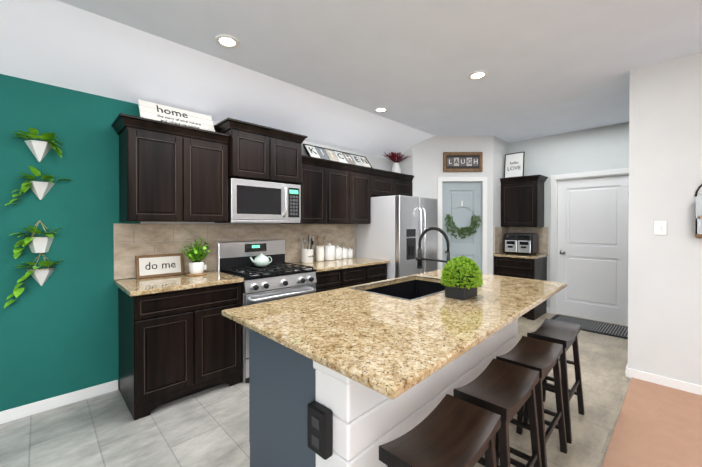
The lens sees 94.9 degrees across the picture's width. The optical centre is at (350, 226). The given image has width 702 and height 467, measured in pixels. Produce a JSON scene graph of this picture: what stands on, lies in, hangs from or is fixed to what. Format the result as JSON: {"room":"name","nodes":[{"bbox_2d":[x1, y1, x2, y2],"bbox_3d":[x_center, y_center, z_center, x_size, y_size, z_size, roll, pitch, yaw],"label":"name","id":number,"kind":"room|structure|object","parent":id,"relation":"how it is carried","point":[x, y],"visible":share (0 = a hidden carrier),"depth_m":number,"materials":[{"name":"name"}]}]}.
{"room":"kitchen","nodes":[
{"label":"kitchen","id":0,"kind":"room"},
{"bbox_2d":[0,74,139,411],"bbox_3d":[-3.546,-0.010,1.205,4.680,2.750,0.120,0,1,-44],"label":"wall","id":1,"kind":"structure","parent":0,"point":[59,332],"depth_m":2.43,"materials":[{"name":"teal paint"}]},
{"bbox_2d":[4,253,61,307],"bbox_3d":[-2.243,0.368,2.289,0.308,0.366,0.159,0,1,-44],"label":"hanging planter","id":2,"kind":"object","parent":1,"relation":"attached to","point":[40,276],"visible":0.94,"depth_m":2.30,"materials":[{"name":"white ceramic"}]},
{"bbox_2d":[9,221,60,258],"bbox_3d":[-2.227,0.087,2.294,0.290,0.274,0.159,0,1,-44],"label":"hanging planter","id":3,"kind":"object","parent":1,"relation":"attached to","point":[39,244],"visible":0.98,"depth_m":2.30,"materials":[{"name":"white ceramic"}]},
{"bbox_2d":[11,128,62,161],"bbox_3d":[-2.224,-0.577,2.289,0.275,0.208,0.176,0,1,-44],"label":"hanging planter","id":4,"kind":"object","parent":1,"relation":"attached to","point":[40,150],"visible":0.98,"depth_m":2.31,"materials":[{"name":"white ceramic"}]},
{"bbox_2d":[5,166,73,205],"bbox_3d":[-2.214,-0.287,2.306,0.362,0.287,0.167,0,1,-44],"label":"hanging planter","id":5,"kind":"object","parent":1,"relation":"attached to","point":[40,190],"visible":0.96,"depth_m":2.30,"materials":[{"name":"white ceramic"}]},
{"bbox_2d":[0,380,117,423],"bbox_3d":[-3.558,1.324,1.111,4.515,0.085,0.014,0,1,-44],"label":"baseboard","id":6,"kind":"structure","parent":1,"relation":"attached to","point":[15,413],"depth_m":2.41,"materials":[{"name":"white wood"}]},
{"bbox_2d":[111,113,229,221],"bbox_3d":[-1.536,-0.445,2.798,0.828,0.795,0.380,0,1,-44],"label":"upper cabinet","id":7,"kind":"object","parent":1,"relation":"attached to","point":[170,172],"visible":1,"depth_m":2.64,"materials":[{"name":"brown wood"}]},
{"bbox_2d":[138,99,214,131],"bbox_3d":[-1.528,-0.958,2.866,0.600,0.224,0.138,0,1,-44],"label":"home sign","id":8,"kind":"object","parent":7,"relation":"on","point":[158,112],"visible":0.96,"depth_m":2.85,"materials":[{"name":"white wood"}]},
{"bbox_2d":[113,223,354,279],"bbox_3d":[-0.953,0.196,3.625,2.790,0.465,0.012,0,1,-44],"label":"backsplash","id":9,"kind":"structure","parent":1,"relation":"attached to","point":[131,241],"depth_m":3.17,"materials":[{"name":"beige tile"}]},
{"bbox_2d":[140,121,394,270],"bbox_3d":[-0.558,-0.032,4.100,3.640,2.750,0.120,0,1,-44],"label":"wall","id":10,"kind":"structure","parent":0,"point":[380,163],"depth_m":4.43,"materials":[{"name":"white paint"}]},
{"bbox_2d":[214,118,307,183],"bbox_3d":[-0.937,-0.721,3.328,0.870,0.510,0.450,0,1,-44],"label":"upper cabinet","id":11,"kind":"object","parent":10,"relation":"attached to","point":[256,152],"visible":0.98,"depth_m":3.13,"materials":[{"name":"brown wood"}]},
{"bbox_2d":[214,178,300,222],"bbox_3d":[-0.936,-0.246,3.331,0.766,0.410,0.453,0,1,-44],"label":"microwave","id":12,"kind":"object","parent":11,"relation":"attached to","point":[252,201],"visible":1,"depth_m":3.16,"materials":[{"name":"silver metal"}]},
{"bbox_2d":[281,155,372,223],"bbox_3d":[-0.264,-0.414,4.032,1.168,0.745,0.380,0,1,-44],"label":"upper cabinet","id":13,"kind":"object","parent":10,"relation":"attached to","point":[334,192],"visible":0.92,"depth_m":3.88,"materials":[{"name":"brown wood"}]},
{"bbox_2d":[303,143,371,167],"bbox_3d":[-0.133,-0.905,4.243,1.100,0.226,0.183,0,1,-44],"label":"kitchen sign","id":14,"kind":"object","parent":13,"relation":"on","point":[327,154],"visible":0.9,"depth_m":4.19,"materials":[{"name":"grey painted wood"}]},
{"bbox_2d":[0,313,630,466],"bbox_3d":[0.837,1.402,0.415,9.860,0.060,7.370,0,1,-44],"label":"floor","id":15,"kind":"structure","parent":0,"point":[209,427],"depth_m":2.17,"materials":[{"name":"grey tile"}]},
{"bbox_2d":[118,282,241,420],"bbox_3d":[-1.438,0.913,2.736,0.788,0.880,0.621,0,1,-44],"label":"base cabinet","id":16,"kind":"object","parent":15,"relation":"on","point":[175,345],"visible":1,"depth_m":2.46,"materials":[{"name":"brown wood"}]},
{"bbox_2d":[114,270,243,296],"bbox_3d":[-1.438,0.455,2.711,0.818,0.034,0.653,0,1,-44],"label":"countertop","id":17,"kind":"structure","parent":16,"relation":"on","point":[131,287],"depth_m":2.56,"materials":[{"name":"stone"}]},
{"bbox_2d":[135,253,183,278],"bbox_3d":[-1.684,0.340,2.851,0.370,0.195,0.053,0,1,-44],"label":"sign","id":18,"kind":"object","parent":17,"relation":"on","point":[157,265],"visible":1,"depth_m":2.84,"materials":[{"name":"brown wood"}]},
{"bbox_2d":[179,238,210,275],"bbox_3d":[-1.418,0.266,2.932,0.284,0.338,0.257,0,1,-44],"label":"herb pot","id":19,"kind":"object","parent":17,"relation":"on","point":[197,266],"visible":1,"depth_m":2.90,"materials":[{"name":"white ceramic"}]},
{"bbox_2d":[215,240,316,382],"bbox_3d":[-0.832,0.750,3.232,0.766,1.200,0.722,0,1,-44],"label":"range","id":20,"kind":"object","parent":15,"relation":"on","point":[277,278],"visible":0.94,"depth_m":3.14,"materials":[{"name":"metal"}]},
{"bbox_2d":[249,253,271,266],"bbox_3d":[-0.928,0.336,3.327,0.253,0.132,0.160,0,1,-44],"label":"kettle","id":21,"kind":"object","parent":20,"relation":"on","point":[261,260],"visible":1,"depth_m":3.27,"materials":[{"name":"white ceramic"}]},
{"bbox_2d":[315,263,386,292],"bbox_3d":[-0.173,0.904,3.962,1.188,0.880,0.621,0,1,-44],"label":"base cabinet","id":22,"kind":"object","parent":15,"relation":"on","point":[336,279],"visible":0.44,"depth_m":3.69,"materials":[{"name":"black wood"}]},
{"bbox_2d":[287,257,389,271],"bbox_3d":[-0.158,0.445,3.951,1.198,0.034,0.653,0,1,-44],"label":"countertop","id":23,"kind":"structure","parent":22,"relation":"on","point":[325,265],"depth_m":3.79,"materials":[{"name":"stone"}]},
{"bbox_2d":[300,234,313,262],"bbox_3d":[-0.533,0.260,3.876,0.174,0.335,0.152,0,1,-44],"label":"utensil crock","id":24,"kind":"object","parent":23,"relation":"on","point":[306,255],"visible":1,"depth_m":3.83,"materials":[{"name":"white ceramic"}]},
{"bbox_2d":[316,236,324,261],"bbox_3d":[-0.385,0.266,4.033,0.164,0.320,0.103,0,1,-44],"label":"canister","id":25,"kind":"object","parent":23,"relation":"on","point":[319,253],"visible":1,"depth_m":3.99,"materials":[{"name":"beige ceramic"}]},
{"bbox_2d":[324,243,334,260],"bbox_3d":[-0.275,0.317,4.141,0.147,0.218,0.145,0,1,-44],"label":"canister","id":26,"kind":"object","parent":23,"relation":"on","point":[329,251],"visible":0.94,"depth_m":4.08,"materials":[{"name":"white ceramic"}]},
{"bbox_2d":[335,246,341,259],"bbox_3d":[-0.174,0.335,4.245,0.118,0.180,0.117,0,1,-44],"label":"canister","id":27,"kind":"object","parent":23,"relation":"on","point":[338,252],"visible":0.81,"depth_m":4.19,"materials":[{"name":"white ceramic"}]},
{"bbox_2d":[342,247,347,258],"bbox_3d":[-0.095,0.345,4.329,0.102,0.158,0.101,0,1,-44],"label":"canister","id":28,"kind":"object","parent":23,"relation":"on","point":[344,253],"visible":0.75,"depth_m":4.29,"materials":[{"name":"white ceramic"}]},
{"bbox_2d":[348,248,352,257],"bbox_3d":[-0.020,0.353,4.402,0.092,0.142,0.091,0,1,-44],"label":"canister","id":29,"kind":"object","parent":23,"relation":"on","point":[350,253],"visible":0.77,"depth_m":4.36,"materials":[{"name":"white ceramic"}]},
{"bbox_2d":[249,319,517,466],"bbox_3d":[0.414,0.917,2.200,2.040,0.882,0.873,0,1,-44],"label":"kitchen island","id":30,"kind":"object","parent":15,"relation":"on","point":[287,385],"visible":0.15,"depth_m":1.53,"materials":[{"name":"grey"}]},
{"bbox_2d":[307,401,332,459],"bbox_3d":[-0.125,0.810,1.290,0.115,0.180,0.046,0,1,43],"label":"outlet","id":31,"kind":"object","parent":30,"relation":"attached to","point":[319,429],"visible":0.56,"depth_m":1.25,"materials":[{"name":"black plastic"}]},
{"bbox_2d":[222,270,566,399],"bbox_3d":[0.530,0.458,2.104,2.280,0.032,1.166,0,1,-44],"label":"island countertop","id":32,"kind":"structure","parent":30,"relation":"on","point":[392,348],"depth_m":1.49,"materials":[{"name":"stone"}]},
{"bbox_2d":[351,275,444,300],"bbox_3d":[0.469,0.571,2.413,0.824,0.266,0.534,0,1,-44],"label":"sink","id":33,"kind":"object","parent":32,"relation":"in","point":[411,290],"visible":0.21,"depth_m":2.74,"materials":[{"name":"black"}]},
{"bbox_2d":[416,227,449,268],"bbox_3d":[0.603,0.218,2.314,0.102,0.443,0.279,0,1,-44],"label":"faucet","id":34,"kind":"object","parent":32,"relation":"on","point":[419,258],"visible":0.69,"depth_m":2.32,"materials":[{"name":"black metal"}]},
{"bbox_2d":[440,256,483,299],"bbox_3d":[0.704,0.312,2.056,0.280,0.260,0.262,0,1,-44],"label":"boxwood plant","id":35,"kind":"object","parent":32,"relation":"on","point":[461,278],"visible":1,"depth_m":1.98,"materials":[{"name":"green plant"}]},
{"bbox_2d":[356,195,436,278],"bbox_3d":[0.686,0.467,4.602,0.900,1.745,0.837,0,1,-44],"label":"refrigerator","id":36,"kind":"object","parent":15,"relation":"on","point":[395,228],"visible":0.62,"depth_m":4.25,"materials":[{"name":"grey metal"}]},
{"bbox_2d":[379,394,500,466],"bbox_3d":[0.334,1.046,1.155,0.468,0.644,0.293,0,1,-44],"label":"stool","id":37,"kind":"object","parent":15,"relation":"on","point":[450,431],"visible":1,"depth_m":1.15,"materials":[{"name":"brown wood"}]},
{"bbox_2d":[453,358,541,466],"bbox_3d":[0.699,1.043,1.525,0.468,0.644,0.293,0,1,-44],"label":"stool","id":38,"kind":"object","parent":15,"relation":"on","point":[505,390],"visible":0.79,"depth_m":1.52,"materials":[{"name":"brown wood"}]},
{"bbox_2d":[494,256,546,319],"bbox_3d":[2.635,0.896,5.019,0.621,0.880,0.570,0,1,-44],"label":"base cabinet","id":39,"kind":"object","parent":15,"relation":"on","point":[536,269],"visible":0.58,"depth_m":4.79,"materials":[{"name":"black wood"}]},
{"bbox_2d":[493,252,547,258],"bbox_3d":[2.635,0.437,5.002,0.640,0.034,0.590,0,1,-44],"label":"countertop","id":40,"kind":"structure","parent":39,"relation":"on","point":[526,256],"depth_m":4.82,"materials":[{"name":"stone"}]},
{"bbox_2d":[504,233,538,254],"bbox_3d":[2.649,0.259,5.029,0.380,0.320,0.410,0,1,-44],"label":"air fryer","id":41,"kind":"object","parent":40,"relation":"on","point":[522,243],"visible":1,"depth_m":4.92,"materials":[{"name":"black"}]},
{"bbox_2d":[495,336,567,466],"bbox_3d":[1.049,1.040,1.881,0.468,0.644,0.293,0,1,-44],"label":"stool","id":42,"kind":"object","parent":15,"relation":"on","point":[541,357],"visible":0.75,"depth_m":1.87,"materials":[{"name":"brown wood"}]},
{"bbox_2d":[524,318,584,443],"bbox_3d":[1.436,1.037,2.273,0.468,0.644,0.293,0,1,-44],"label":"stool","id":43,"kind":"object","parent":15,"relation":"on","point":[564,334],"visible":0.79,"depth_m":2.22,"materials":[{"name":"brown wood"}]},
{"bbox_2d":[551,315,627,338],"bbox_3d":[3.239,1.333,4.344,0.580,0.015,0.950,0,1,-44],"label":"door mat","id":44,"kind":"object","parent":15,"relation":"on","point":[614,330],"visible":0.79,"depth_m":4.29,"materials":[{"name":"grey rubber"}]},
{"bbox_2d":[0,0,701,158],"bbox_3d":[0.837,-1.268,0.395,9.860,0.460,7.370,0,1,-44],"label":"ceiling","id":45,"kind":"structure","parent":0,"point":[333,73],"depth_m":2.55,"materials":[{"name":"paint"}]},
{"bbox_2d":[215,34,239,48],"bbox_3d":[-0.924,-1.387,2.412,0.176,0.010,0.176,0,1,-44],"label":"recessed light","id":46,"kind":"object","parent":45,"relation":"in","point":[227,41],"visible":1,"depth_m":2.40,"materials":[{"name":"white"}]},
{"bbox_2d":[374,107,387,112],"bbox_3d":[0.357,-1.398,3.849,0.176,0.010,0.176,0,1,-44],"label":"recessed light","id":47,"kind":"object","parent":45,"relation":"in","point":[381,109],"visible":0.98,"depth_m":3.84,"materials":[{"name":"white"}]},
{"bbox_2d":[468,70,487,79],"bbox_3d":[1.163,-1.391,2.959,0.176,0.010,0.176,0,1,-44],"label":"recessed light","id":48,"kind":"object","parent":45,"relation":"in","point":[478,75],"visible":1,"depth_m":2.95,"materials":[{"name":"white"}]},
{"bbox_2d":[399,135,508,274],"bbox_3d":[1.689,-0.042,5.345,1.520,2.750,1.220,0,1,-44],"label":"wall","id":49,"kind":"structure","parent":0,"point":[423,164],"depth_m":5.00,"materials":[{"name":"white paint"}]},
{"bbox_2d":[370,168,413,196],"bbox_3d":[0.501,-0.615,4.771,0.958,0.345,0.380,0,1,-44],"label":"upper cabinet","id":50,"kind":"object","parent":49,"relation":"attached to","point":[386,183],"visible":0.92,"depth_m":4.61,"materials":[{"name":"brown wood"}]},
{"bbox_2d":[384,152,411,172],"bbox_3d":[0.700,-0.973,4.923,0.500,0.367,0.255,0,1,-44],"label":"vase","id":51,"kind":"object","parent":50,"relation":"on","point":[396,168],"visible":0.98,"depth_m":4.93,"materials":[{"name":"white ceramic"}]},
{"bbox_2d":[442,182,480,269],"bbox_3d":[1.721,0.317,5.043,0.471,2.032,0.458,0,1,-44],"label":"pantry door","id":52,"kind":"structure","parent":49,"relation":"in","point":[455,194],"depth_m":5.03,"materials":[{"name":"grey"}]},
{"bbox_2d":[445,201,480,238],"bbox_3d":[1.731,-0.104,4.977,0.577,0.610,0.098,0,0,1],"label":"wreath","id":53,"kind":"object","parent":52,"relation":"attached to","point":[474,220],"visible":1,"depth_m":4.98,"materials":[{"name":"green plant"}]},
{"bbox_2d":[443,152,482,171],"bbox_3d":[1.725,-1.004,4.974,0.600,0.300,0.028,0,0,1],"label":"art","id":54,"kind":"object","parent":49,"relation":"attached to","point":[462,161],"visible":1,"depth_m":4.96,"materials":[{"name":"grey"}]},
{"bbox_2d":[439,177,486,273],"bbox_3d":[1.747,0.281,4.990,0.517,2.110,0.514,0,1,-44],"label":"door frame","id":55,"kind":"structure","parent":49,"relation":"attached to","point":[441,179],"depth_m":4.98,"materials":[{"name":"white wood"}]},
{"bbox_2d":[509,122,628,312],"bbox_3d":[4.766,-0.026,3.348,0.120,2.750,6.130,0,1,-44],"label":"wall","id":56,"kind":"structure","parent":0,"point":[596,149],"depth_m":4.79,"materials":[{"name":"white paint"}]},
{"bbox_2d":[494,227,547,253],"bbox_3d":[2.648,0.208,5.013,0.598,0.420,0.590,0,1,-44],"label":"backsplash","id":57,"kind":"structure","parent":56,"relation":"attached to","point":[500,232],"depth_m":5.10,"materials":[{"name":"beige tile"}]},
{"bbox_2d":[500,175,547,226],"bbox_3d":[2.724,-0.390,5.089,0.380,0.770,0.580,0,1,-44],"label":"upper cabinet","id":58,"kind":"object","parent":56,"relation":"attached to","point":[522,201],"visible":1,"depth_m":4.97,"materials":[{"name":"brown wood"}]},
{"bbox_2d":[504,152,524,177],"bbox_3d":[2.586,-0.976,5.106,0.061,0.400,0.290,0,1,-44],"label":"sign","id":59,"kind":"object","parent":58,"relation":"on","point":[514,165],"visible":0.83,"depth_m":5.10,"materials":[{"name":"white paper"}]},
{"bbox_2d":[550,168,628,313],"bbox_3d":[3.486,0.274,4.659,0.138,2.130,1.030,0,1,-44],"label":"door frame","id":60,"kind":"structure","parent":56,"relation":"attached to","point":[554,215],"depth_m":4.94,"materials":[{"name":"white wood"}]},
{"bbox_2d":[557,175,628,325],"bbox_3d":[3.455,0.316,4.629,0.112,2.040,0.856,0,1,-44],"label":"entry door","id":61,"kind":"structure","parent":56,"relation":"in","point":[592,243],"depth_m":4.63,"materials":[{"name":"white wood"}]},
{"bbox_2d":[602,378,701,466],"bbox_3d":[1.187,1.410,-1.390,7.850,0.072,4.290,0,1,-44],"label":"floor","id":62,"kind":"structure","parent":0,"point":[657,425],"depth_m":2.14,"materials":[{"name":"carpet"}]},
{"bbox_2d":[628,52,701,385],"bbox_3d":[4.038,-0.011,1.383,0.120,2.750,4.320,0,1,-44],"label":"wall","id":63,"kind":"structure","parent":0,"point":[665,271],"depth_m":2.72,"materials":[{"name":"white paint"}]},
{"bbox_2d":[654,221,666,234],"bbox_3d":[2.629,0.008,2.740,0.012,0.120,0.080,0,1,-44],"label":"switch plate","id":64,"kind":"object","parent":63,"relation":"attached to","point":[660,227],"visible":1,"depth_m":2.74,"materials":[{"name":"white plastic"}]},
{"bbox_2d":[625,366,701,394],"bbox_3d":[3.985,1.322,1.352,0.014,0.085,4.334,0,1,-44],"label":"baseboard","id":65,"kind":"structure","parent":63,"relation":"attached to","point":[630,373],"depth_m":2.72,"materials":[{"name":"white wood"}]},
{"bbox_2d":[695,184,701,237],"bbox_3d":[2.858,-0.157,2.446,0.090,0.486,0.342,0,1,-44],"label":"pocket","id":66,"kind":"object","parent":63,"relation":"attached to","point":[698,226],"visible":1,"depth_m":2.56,"materials":[{"name":"brown wood"}]}
]}

